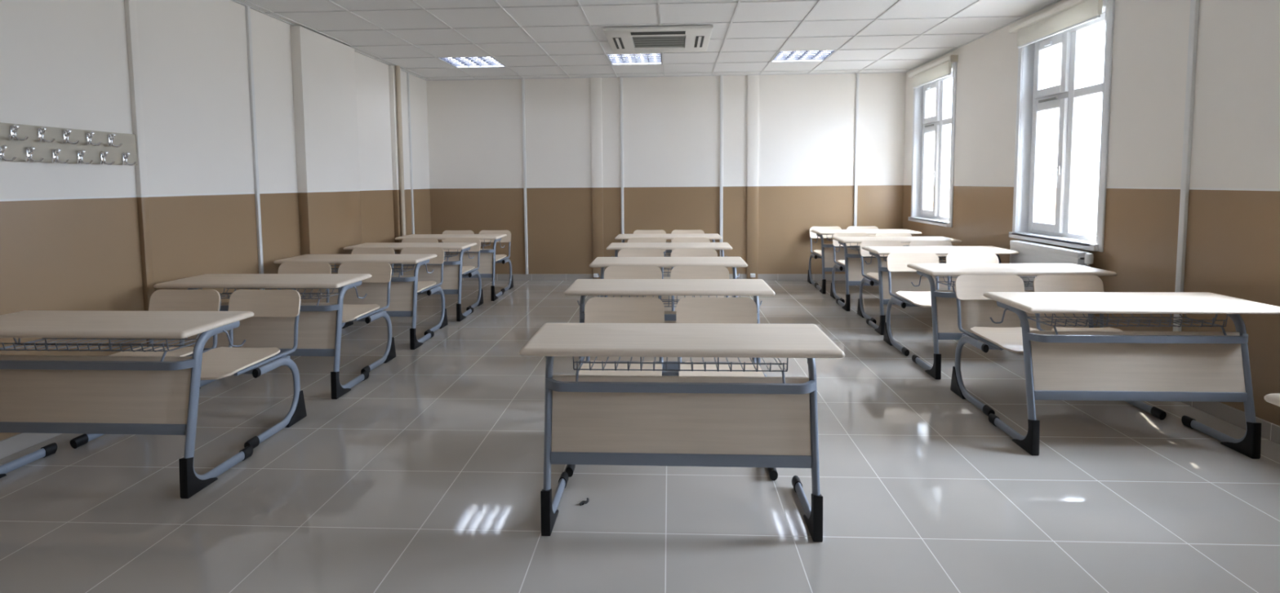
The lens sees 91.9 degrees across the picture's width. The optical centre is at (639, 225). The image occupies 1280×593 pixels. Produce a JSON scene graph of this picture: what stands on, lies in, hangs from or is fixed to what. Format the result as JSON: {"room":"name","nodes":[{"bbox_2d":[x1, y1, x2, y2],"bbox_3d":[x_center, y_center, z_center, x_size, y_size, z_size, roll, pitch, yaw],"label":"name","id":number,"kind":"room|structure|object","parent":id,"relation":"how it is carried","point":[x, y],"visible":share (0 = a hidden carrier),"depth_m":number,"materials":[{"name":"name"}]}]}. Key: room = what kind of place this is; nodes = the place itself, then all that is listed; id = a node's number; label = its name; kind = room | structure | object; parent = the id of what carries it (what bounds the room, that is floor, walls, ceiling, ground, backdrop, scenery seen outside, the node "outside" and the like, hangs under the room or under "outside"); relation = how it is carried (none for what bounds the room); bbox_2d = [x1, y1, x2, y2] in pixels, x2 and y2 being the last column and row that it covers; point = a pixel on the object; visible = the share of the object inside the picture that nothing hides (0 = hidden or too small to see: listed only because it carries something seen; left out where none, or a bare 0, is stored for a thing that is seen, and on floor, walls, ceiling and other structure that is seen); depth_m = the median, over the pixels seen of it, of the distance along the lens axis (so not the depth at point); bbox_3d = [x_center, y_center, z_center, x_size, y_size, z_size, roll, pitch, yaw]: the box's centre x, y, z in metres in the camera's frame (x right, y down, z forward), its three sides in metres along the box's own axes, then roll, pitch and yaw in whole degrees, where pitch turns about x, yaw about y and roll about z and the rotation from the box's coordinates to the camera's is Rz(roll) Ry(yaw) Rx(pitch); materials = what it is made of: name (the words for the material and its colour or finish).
{"room":"classroom","nodes":[
{"label":"classroom","id":0,"kind":"room"},
{"bbox_2d":[0,0,431,440],"bbox_3d":[-3.309,-0.410,3.566,0.200,3.100,10.622,0,4,3],"label":"wall","id":1,"kind":"structure","parent":0,"point":[69,233],"depth_m":4.12,"materials":[{"name":"paint"}]},
{"bbox_2d":[0,433,62,459],"bbox_3d":[-3.191,1.091,3.667,0.012,0.090,10.222,0,4,3],"label":"baseboard","id":2,"kind":"structure","parent":1,"relation":"attached to","point":[13,445],"depth_m":3.21,"materials":[{"name":"tile"}]},
{"bbox_2d":[0,122,137,165],"bbox_3d":[-3.187,-0.442,3.403,0.061,0.197,1.015,0,4,3],"label":"coat rack","id":3,"kind":"object","parent":1,"relation":"attached to","point":[18,142],"visible":1,"depth_m":3.43,"materials":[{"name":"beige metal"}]},
{"bbox_2d":[124,0,158,347],"bbox_3d":[-3.174,-0.326,3.941,0.030,2.698,0.055,0,4,3],"label":"pipe","id":4,"kind":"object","parent":1,"relation":"attached to","point":[131,15],"depth_m":3.92,"materials":[{"name":"paint"}]},
{"bbox_2d":[244,6,264,289],"bbox_3d":[-3.121,-0.404,5.037,0.022,2.698,0.032,0,4,3],"label":"trim","id":5,"kind":"structure","parent":1,"relation":"attached to","point":[247,9],"depth_m":5.01,"materials":[{"name":"white plastic"}]},
{"bbox_2d":[289,26,361,274],"bbox_3d":[-3.033,-0.428,6.074,0.091,2.778,0.950,0,4,3],"label":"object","id":6,"kind":"structure","parent":1,"relation":"attached to","point":[323,68],"depth_m":5.92,"materials":[{"name":"paint"}]},
{"bbox_2d":[388,65,407,253],"bbox_3d":[-2.970,-0.544,7.629,0.056,2.788,0.230,0,4,3],"label":"trim","id":7,"kind":"structure","parent":1,"relation":"attached to","point":[392,69],"depth_m":7.51,"materials":[{"name":"paint"}]},
{"bbox_2d":[395,65,405,240],"bbox_3d":[-2.913,-0.541,7.571,0.052,2.788,0.052,0,4,3],"label":"trim","id":8,"kind":"structure","parent":1,"relation":"attached to","point":[397,67],"depth_m":7.53,"materials":[{"name":"white plastic"}]},
{"bbox_2d":[406,72,414,234],"bbox_3d":[-2.967,-0.619,8.040,0.020,2.698,0.035,0,4,3],"label":"trim","id":9,"kind":"structure","parent":1,"relation":"attached to","point":[407,73],"depth_m":8.01,"materials":[{"name":"white plastic"}]},
{"bbox_2d":[0,280,1279,592],"bbox_3d":[0.124,1.182,3.502,7.050,0.120,10.622,0,4,3],"label":"floor","id":10,"kind":"structure","parent":0,"point":[426,476],"depth_m":2.72,"materials":[{"name":"tile"}]},
{"bbox_2d":[0,311,253,498],"bbox_3d":[-2.505,0.810,2.896,1.200,0.751,0.476,0,4,3],"label":"school desk","id":11,"kind":"object","parent":10,"relation":"on","point":[128,395],"visible":1,"depth_m":2.77,"materials":[{"name":"metal"}]},
{"bbox_2d":[0,333,199,361],"bbox_3d":[-2.506,0.531,2.896,0.835,0.140,0.308,0,4,3],"label":"wire basket","id":12,"kind":"object","parent":11,"relation":"on","point":[2,357],"depth_m":2.80,"materials":[{"name":"grey metal"}]},
{"bbox_2d":[70,289,306,448],"bbox_3d":[-2.473,0.773,3.414,0.977,0.750,0.637,0,4,3],"label":"bench","id":13,"kind":"object","parent":10,"relation":"on","point":[218,363],"visible":0.56,"depth_m":3.58,"materials":[{"name":"beige wood"}]},
{"bbox_2d":[153,274,371,399],"bbox_3d":[-2.461,0.722,4.132,1.200,0.751,0.476,0,4,3],"label":"school desk","id":14,"kind":"object","parent":10,"relation":"on","point":[320,324],"visible":0.56,"depth_m":4.00,"materials":[{"name":"metal"}]},
{"bbox_2d":[195,288,341,305],"bbox_3d":[-2.462,0.443,4.132,0.835,0.140,0.308,0,4,3],"label":"wire basket","id":15,"kind":"object","parent":14,"relation":"on","point":[224,294],"depth_m":4.10,"materials":[{"name":"grey metal"}]},
{"bbox_2d":[252,262,395,373],"bbox_3d":[-2.434,0.685,4.656,0.977,0.750,0.637,0,4,3],"label":"bench","id":16,"kind":"object","parent":10,"relation":"on","point":[380,273],"visible":0.45,"depth_m":4.88,"materials":[{"name":"beige wood"}]},
{"bbox_2d":[273,253,437,350],"bbox_3d":[-2.390,0.639,5.297,1.200,0.751,0.476,0,4,3],"label":"school desk","id":17,"kind":"object","parent":10,"relation":"on","point":[403,289],"visible":0.43,"depth_m":5.17,"materials":[{"name":"metal"}]},
{"bbox_2d":[330,263,414,277],"bbox_3d":[-2.392,0.360,5.297,0.835,0.140,0.308,0,4,3],"label":"wire basket","id":18,"kind":"object","parent":17,"relation":"on","point":[335,265],"depth_m":5.18,"materials":[{"name":"grey metal"}]},
{"bbox_2d":[342,247,448,335],"bbox_3d":[-2.366,0.606,5.759,0.977,0.750,0.637,0,4,3],"label":"bench","id":19,"kind":"object","parent":10,"relation":"on","point":[423,287],"visible":0.42,"depth_m":5.98,"materials":[{"name":"beige wood"}]},
{"bbox_2d":[343,242,476,321],"bbox_3d":[-2.312,0.565,6.327,1.200,0.751,0.476,0,4,3],"label":"school desk","id":20,"kind":"object","parent":10,"relation":"on","point":[451,284],"visible":0.41,"depth_m":6.20,"materials":[{"name":"wood"}]},
{"bbox_2d":[394,249,457,261],"bbox_3d":[-2.313,0.286,6.327,0.835,0.140,0.308,0,4,3],"label":"wire basket","id":21,"kind":"object","parent":20,"relation":"on","point":[445,255],"depth_m":6.33,"materials":[{"name":"grey metal"}]},
{"bbox_2d":[400,237,483,311],"bbox_3d":[-2.287,0.531,6.816,0.977,0.750,0.637,0,4,3],"label":"bench","id":22,"kind":"object","parent":10,"relation":"on","point":[467,271],"visible":0.38,"depth_m":7.04,"materials":[{"name":"beige wood"}]},
{"bbox_2d":[395,234,506,301],"bbox_3d":[-2.223,0.490,7.376,1.200,0.751,0.476,0,4,3],"label":"school desk","id":23,"kind":"object","parent":10,"relation":"on","point":[486,268],"visible":0.46,"depth_m":7.24,"materials":[{"name":"metal"}]},
{"bbox_2d":[480,240,491,249],"bbox_3d":[-2.224,0.211,7.376,0.835,0.140,0.308,0,4,3],"label":"wire basket","id":24,"kind":"object","parent":23,"relation":"on","point":[483,246],"depth_m":7.26,"materials":[{"name":"grey metal"}]},
{"bbox_2d":[441,230,513,293],"bbox_3d":[-2.166,0.453,7.898,0.977,0.750,0.637,0,4,3],"label":"bench","id":25,"kind":"object","parent":10,"relation":"on","point":[499,258],"visible":0.42,"depth_m":8.13,"materials":[{"name":"beige wood"}]},
{"bbox_2d":[579,497,589,506],"bbox_3d":[-0.235,1.178,2.638,0.019,0.019,0.053,3,5,38],"label":"scrap","id":26,"kind":"object","parent":10,"relation":"on","point":[587,501],"visible":1,"depth_m":2.63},
{"bbox_2d":[604,266,728,311],"bbox_3d":[0.181,0.690,4.293,0.977,0.750,0.637,0,4,3],"label":"bench","id":27,"kind":"object","parent":10,"relation":"on","point":[611,272],"visible":0.18,"depth_m":4.55,"materials":[{"name":"beige wood"}]},
{"bbox_2d":[617,248,717,279],"bbox_3d":[0.241,0.607,5.458,0.977,0.750,0.637,0,4,3],"label":"bench","id":28,"kind":"object","parent":10,"relation":"on","point":[624,252],"visible":0.14,"depth_m":5.72,"materials":[{"name":"beige wood"}]},
{"bbox_2d":[614,233,721,256],"bbox_3d":[0.330,0.483,7.183,1.200,0.751,0.476,0,4,3],"label":"school desk","id":29,"kind":"object","parent":10,"relation":"on","point":[710,236],"visible":0.16,"depth_m":7.05,"materials":[{"name":"wood"}]},
{"bbox_2d":[589,257,747,311],"bbox_3d":[0.226,0.644,4.934,1.200,0.751,0.476,0,4,3],"label":"school desk","id":30,"kind":"object","parent":10,"relation":"on","point":[602,263],"visible":0.3,"depth_m":4.82,"materials":[{"name":"wood"}]},
{"bbox_2d":[662,268,671,276],"bbox_3d":[0.225,0.365,4.934,0.835,0.140,0.308,0,4,3],"label":"wire basket","id":31,"kind":"object","parent":30,"relation":"on","point":[668,273],"depth_m":5.04,"materials":[{"name":"grey metal"}]},
{"bbox_2d":[627,237,710,256],"bbox_3d":[0.306,0.524,6.618,0.977,0.750,0.637,0,4,3],"label":"bench","id":32,"kind":"object","parent":10,"relation":"on","point":[632,239],"visible":0.12,"depth_m":6.88,"materials":[{"name":"beige wood"}]},
{"bbox_2d":[633,230,704,242],"bbox_3d":[0.358,0.447,7.707,0.977,0.750,0.637,0,4,3],"label":"bench","id":33,"kind":"object","parent":10,"relation":"on","point":[637,232],"visible":0.12,"depth_m":7.97,"materials":[{"name":"beige wood"}]},
{"bbox_2d":[606,242,732,279],"bbox_3d":[0.290,0.558,6.131,1.200,0.751,0.476,0,4,3],"label":"school desk","id":34,"kind":"object","parent":10,"relation":"on","point":[615,246],"visible":0.21,"depth_m":6.02,"materials":[{"name":"metal"}]},
{"bbox_2d":[564,279,775,371],"bbox_3d":[0.177,0.727,3.768,1.200,0.751,0.476,0,4,3],"label":"school desk","id":35,"kind":"object","parent":10,"relation":"on","point":[755,288],"visible":0.38,"depth_m":3.64,"materials":[{"name":"metal"}]},
{"bbox_2d":[598,295,740,307],"bbox_3d":[0.176,0.448,3.768,0.835,0.140,0.308,0,4,3],"label":"wire basket","id":36,"kind":"object","parent":35,"relation":"on","point":[668,300],"depth_m":3.81,"materials":[{"name":"grey metal"}]},
{"bbox_2d":[564,297,777,480],"bbox_3d":[0.150,0.778,3.059,0.977,0.750,0.637,0,4,3],"label":"bench","id":37,"kind":"object","parent":10,"relation":"on","point":[739,310],"visible":0.41,"depth_m":3.30,"materials":[{"name":"beige wood"}]},
{"bbox_2d":[519,323,844,542],"bbox_3d":[0.161,0.815,2.533,1.200,0.751,0.476,0,4,3],"label":"school desk","id":38,"kind":"object","parent":10,"relation":"on","point":[677,421],"visible":1,"depth_m":2.41,"materials":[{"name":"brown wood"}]},
{"bbox_2d":[573,356,788,383],"bbox_3d":[0.160,0.536,2.533,0.835,0.140,0.308,0,4,3],"label":"wire basket","id":39,"kind":"object","parent":38,"relation":"on","point":[577,379],"depth_m":2.43,"materials":[{"name":"grey metal"}]},
{"bbox_2d":[807,226,878,285],"bbox_3d":[2.741,0.401,8.092,0.977,0.750,0.637,0,4,3],"label":"bench","id":40,"kind":"object","parent":10,"relation":"on","point":[817,254],"visible":0.36,"depth_m":8.35,"materials":[{"name":"beige wood"}]},
{"bbox_2d":[811,229,921,293],"bbox_3d":[2.751,0.434,7.606,1.200,0.751,0.476,0,4,3],"label":"school desk","id":41,"kind":"object","parent":10,"relation":"on","point":[827,250],"visible":0.4,"depth_m":7.51,"materials":[{"name":"metal"}]},
{"bbox_2d":[830,232,911,302],"bbox_3d":[2.727,0.475,7.043,0.977,0.750,0.637,0,4,3],"label":"bench","id":42,"kind":"object","parent":10,"relation":"on","point":[840,265],"visible":0.29,"depth_m":7.30,"materials":[{"name":"beige wood"}]},
{"bbox_2d":[831,236,961,311],"bbox_3d":[2.704,0.506,6.605,1.200,0.751,0.476,0,4,3],"label":"school desk","id":43,"kind":"object","parent":10,"relation":"on","point":[854,277],"visible":0.35,"depth_m":6.51,"materials":[{"name":"wood"}]},
{"bbox_2d":[849,243,907,254],"bbox_3d":[2.703,0.227,6.605,0.835,0.140,0.308,0,4,3],"label":"wire basket","id":44,"kind":"object","parent":43,"relation":"on","point":[857,246],"depth_m":6.61,"materials":[{"name":"grey metal"}]},
{"bbox_2d":[857,240,952,324],"bbox_3d":[2.695,0.546,6.040,0.977,0.750,0.637,0,4,3],"label":"bench","id":45,"kind":"object","parent":10,"relation":"on","point":[873,280],"visible":0.36,"depth_m":6.29,"materials":[{"name":"beige wood"}]},
{"bbox_2d":[862,245,1018,335],"bbox_3d":[2.672,0.577,5.598,1.200,0.751,0.476,0,4,3],"label":"school desk","id":46,"kind":"object","parent":10,"relation":"on","point":[900,281],"visible":0.41,"depth_m":5.50,"materials":[{"name":"wood"}]},
{"bbox_2d":[883,254,946,263],"bbox_3d":[2.671,0.299,5.598,0.835,0.140,0.308,0,4,3],"label":"wire basket","id":47,"kind":"object","parent":46,"relation":"on","point":[942,260],"depth_m":5.69,"materials":[{"name":"grey metal"}]},
{"bbox_2d":[883,252,998,356],"bbox_3d":[2.550,0.622,4.991,0.977,0.750,0.637,0,4,3],"label":"bench","id":48,"kind":"object","parent":10,"relation":"on","point":[896,262],"visible":0.52,"depth_m":5.24,"materials":[{"name":"beige wood"}]},
{"bbox_2d":[906,263,1116,379],"bbox_3d":[2.568,0.665,4.375,1.200,0.751,0.476,0,4,3],"label":"school desk","id":49,"kind":"object","parent":10,"relation":"on","point":[977,313],"visible":0.39,"depth_m":4.27,"materials":[{"name":"metal"}]},
{"bbox_2d":[935,275,1036,292],"bbox_3d":[2.567,0.386,4.375,0.835,0.140,0.308,0,4,3],"label":"wire basket","id":50,"kind":"object","parent":49,"relation":"on","point":[1028,284],"depth_m":4.30,"materials":[{"name":"grey metal"}]},
{"bbox_2d":[950,275,1166,420],"bbox_3d":[2.490,0.712,3.730,0.977,0.750,0.637,0,4,3],"label":"bench","id":51,"kind":"object","parent":10,"relation":"on","point":[967,287],"visible":0.56,"depth_m":3.96,"materials":[{"name":"beige wood"}]},
{"bbox_2d":[983,292,1279,459],"bbox_3d":[2.481,0.749,3.196,1.200,0.751,0.476,0,4,3],"label":"school desk","id":52,"kind":"object","parent":10,"relation":"on","point":[1203,366],"visible":1,"depth_m":3.08,"materials":[{"name":"metal"}]},
{"bbox_2d":[1023,311,1227,335],"bbox_3d":[2.479,0.471,3.196,0.835,0.140,0.308,0,4,3],"label":"wire basket","id":53,"kind":"object","parent":52,"relation":"on","point":[1156,322],"depth_m":3.10,"materials":[{"name":"grey metal"}]},
{"bbox_2d":[1263,393,1279,406],"bbox_3d":[2.385,0.866,1.568,1.200,0.751,0.476,0,4,3],"label":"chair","id":54,"kind":"object","parent":10,"relation":"on","point":[1273,398],"visible":1,"depth_m":1.76,"materials":[{"name":"wood"}]},
{"bbox_2d":[231,0,1061,80],"bbox_3d":[0.027,-1.671,3.304,6.500,0.024,10.222,0,4,3],"label":"ceiling","id":55,"kind":"structure","parent":0,"point":[533,39],"depth_m":5.85,"materials":[{"name":"tile"}]},
{"bbox_2d":[439,57,505,67],"bbox_3d":[-1.971,-1.974,7.308,0.612,0.089,0.609,0,4,3],"label":"ceiling light","id":56,"kind":"object","parent":55,"relation":"attached to","point":[458,62],"visible":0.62,"depth_m":7.33,"materials":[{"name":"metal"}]},
{"bbox_2d":[606,53,662,65],"bbox_3d":[-0.054,-1.983,7.208,0.612,0.089,0.609,0,4,3],"label":"ceiling light","id":57,"kind":"object","parent":55,"relation":"attached to","point":[631,59],"visible":0.63,"depth_m":7.30,"materials":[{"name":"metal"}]},
{"bbox_2d":[602,25,713,53],"bbox_3d":[0.188,-1.843,6.173,1.010,0.040,1.010,0,4,3],"label":"air conditioner","id":58,"kind":"object","parent":55,"relation":"attached to","point":[655,39],"visible":1,"depth_m":6.05,"materials":[{"name":"plastic"}]},
{"bbox_2d":[612,37,624,48],"bbox_3d":[-0.211,-1.826,6.195,0.080,0.003,0.490,0,4,3],"label":"outlet","id":59,"kind":"object","parent":58,"relation":"attached to","point":[617,42],"depth_m":6.17,"materials":[{"name":"plastic"}]},
{"bbox_2d":[630,31,685,35],"bbox_3d":[0.168,-1.800,5.781,0.510,0.003,0.112,0,4,3],"label":"outlet","id":60,"kind":"object","parent":58,"relation":"attached to","point":[632,33],"depth_m":5.76,"materials":[{"name":"white plastic"}]},
{"bbox_2d":[632,35,684,47],"bbox_3d":[0.188,-1.844,6.173,0.510,0.030,0.510,0,4,3],"label":"grille","id":61,"kind":"object","parent":58,"relation":"attached to","point":[637,41],"depth_m":6.18,"materials":[{"name":"white plastic"}]},
{"bbox_2d":[635,48,684,53],"bbox_3d":[0.209,-1.856,6.568,0.510,0.003,0.112,0,4,3],"label":"outlet","id":62,"kind":"object","parent":58,"relation":"attached to","point":[647,51],"depth_m":6.55,"materials":[{"name":"plastic"}]},
{"bbox_2d":[693,35,704,47],"bbox_3d":[0.588,-1.829,6.154,0.080,0.003,0.490,0,4,3],"label":"outlet","id":63,"kind":"object","parent":58,"relation":"attached to","point":[699,41],"depth_m":6.14,"materials":[{"name":"plastic"}]},
{"bbox_2d":[771,50,835,62],"bbox_3d":[1.863,-1.991,7.109,0.612,0.089,0.609,0,4,3],"label":"ceiling light","id":64,"kind":"object","parent":55,"relation":"attached to","point":[806,55],"visible":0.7,"depth_m":7.16,"materials":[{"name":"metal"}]},
{"bbox_2d":[426,55,906,274],"bbox_3d":[0.305,-0.794,8.583,6.500,3.100,0.200,0,4,3],"label":"wall","id":65,"kind":"structure","parent":0,"point":[806,122],"depth_m":8.48,"materials":[{"name":"paint"}]},
{"bbox_2d":[521,79,528,274],"bbox_3d":[-1.594,-0.668,8.579,0.036,2.698,0.022,0,4,3],"label":"trim","id":66,"kind":"structure","parent":65,"relation":"attached to","point":[522,80],"depth_m":8.57,"materials":[{"name":"white plastic"}]},
{"bbox_2d":[590,77,603,279],"bbox_3d":[-0.590,-0.627,8.530,0.150,2.788,0.022,0,4,3],"label":"trim","id":67,"kind":"structure","parent":65,"relation":"attached to","point":[595,82],"depth_m":8.51,"materials":[{"name":"paint"}]},
{"bbox_2d":[619,77,624,242],"bbox_3d":[-0.244,-0.673,8.509,0.036,2.698,0.022,0,4,3],"label":"trim","id":68,"kind":"structure","parent":65,"relation":"attached to","point":[620,78],"depth_m":8.48,"materials":[{"name":"white plastic"}]},
{"bbox_2d":[462,274,845,280],"bbox_3d":[0.311,0.715,8.584,6.476,0.090,0.012,0,4,3],"label":"baseboard","id":69,"kind":"structure","parent":65,"relation":"attached to","point":[497,277],"depth_m":8.63,"materials":[{"name":"tile"}]},
{"bbox_2d":[720,75,723,257],"bbox_3d":[1.109,-0.679,8.438,0.042,2.698,0.022,0,4,3],"label":"trim","id":70,"kind":"structure","parent":65,"relation":"attached to","point":[721,77],"depth_m":8.41,"materials":[{"name":"white plastic"}]},
{"bbox_2d":[750,273,755,277],"bbox_3d":[1.546,0.682,8.483,0.068,0.052,0.036,0,4,3],"label":"wall socket","id":71,"kind":"object","parent":65,"relation":"attached to","point":[752,275],"visible":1,"depth_m":8.47,"materials":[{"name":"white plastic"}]},
{"bbox_2d":[746,75,759,279],"bbox_3d":[1.533,-0.636,8.419,0.152,2.788,0.022,0,4,3],"label":"trim","id":72,"kind":"structure","parent":65,"relation":"attached to","point":[753,102],"depth_m":8.40,"materials":[{"name":"paint"}]},
{"bbox_2d":[853,73,859,226],"bbox_3d":[2.913,-0.687,8.344,0.036,2.698,0.022,0,4,3],"label":"trim","id":73,"kind":"structure","parent":65,"relation":"attached to","point":[857,74],"depth_m":8.31,"materials":[{"name":"white plastic"}]},
{"bbox_2d":[902,0,1279,426],"bbox_3d":[3.457,-0.438,3.214,0.350,3.100,10.622,0,4,3],"label":"wall","id":74,"kind":"structure","parent":0,"point":[1233,240],"depth_m":3.89,"materials":[{"name":"paint"}]},
{"bbox_2d":[907,62,956,227],"bbox_3d":[3.555,-0.929,7.404,0.215,1.815,1.181,0,4,3],"label":"window","id":75,"kind":"structure","parent":74,"relation":"in","point":[931,193],"depth_m":7.52,"materials":[{"name":"white plastic"}]},
{"bbox_2d":[908,54,958,185],"bbox_3d":[3.436,-1.188,7.345,0.086,1.416,1.204,0,4,3],"label":"roller blind","id":76,"kind":"object","parent":75,"relation":"attached to","point":[939,69],"visible":1,"depth_m":7.09,"materials":[{"name":"beige fabric"}]},
{"bbox_2d":[1009,240,1093,290],"bbox_3d":[3.315,0.572,5.006,0.126,0.823,1.010,0,4,3],"label":"radiator","id":77,"kind":"object","parent":74,"relation":"attached to","point":[1028,252],"visible":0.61,"depth_m":5.00,"materials":[{"name":"metal"}]},
{"bbox_2d":[1009,240,1089,257],"bbox_3d":[3.295,0.182,5.023,0.087,0.046,0.924,0,4,3],"label":"grille","id":78,"kind":"object","parent":77,"relation":"attached to","point":[1046,250],"depth_m":4.95,"materials":[{"name":"metal"}]},
{"bbox_2d":[1008,0,1115,252],"bbox_3d":[3.430,-0.757,4.996,0.215,1.815,1.186,0,4,3],"label":"window","id":79,"kind":"structure","parent":74,"relation":"in","point":[1058,201],"depth_m":5.03,"materials":[{"name":"white plastic"}]},
{"bbox_2d":[1008,0,1107,187],"bbox_3d":[3.313,-1.019,4.974,0.086,1.416,1.224,0,4,3],"label":"roller blind","id":80,"kind":"object","parent":79,"relation":"attached to","point":[1071,14],"visible":1,"depth_m":4.81,"materials":[{"name":"beige fabric"}]},
{"bbox_2d":[1173,0,1199,331],"bbox_3d":[3.298,-0.363,3.739,0.022,2.698,0.040,0,4,3],"label":"trim","id":81,"kind":"structure","parent":74,"relation":"attached to","point":[1194,4],"depth_m":3.72,"materials":[{"name":"white plastic"}]},
{"bbox_2d":[1181,401,1279,444],"bbox_3d":[3.288,1.064,3.330,0.012,0.090,10.222,0,4,3],"label":"baseboard","id":82,"kind":"structure","parent":74,"relation":"attached to","point":[1269,431],"depth_m":3.43,"materials":[{"name":"tile"}]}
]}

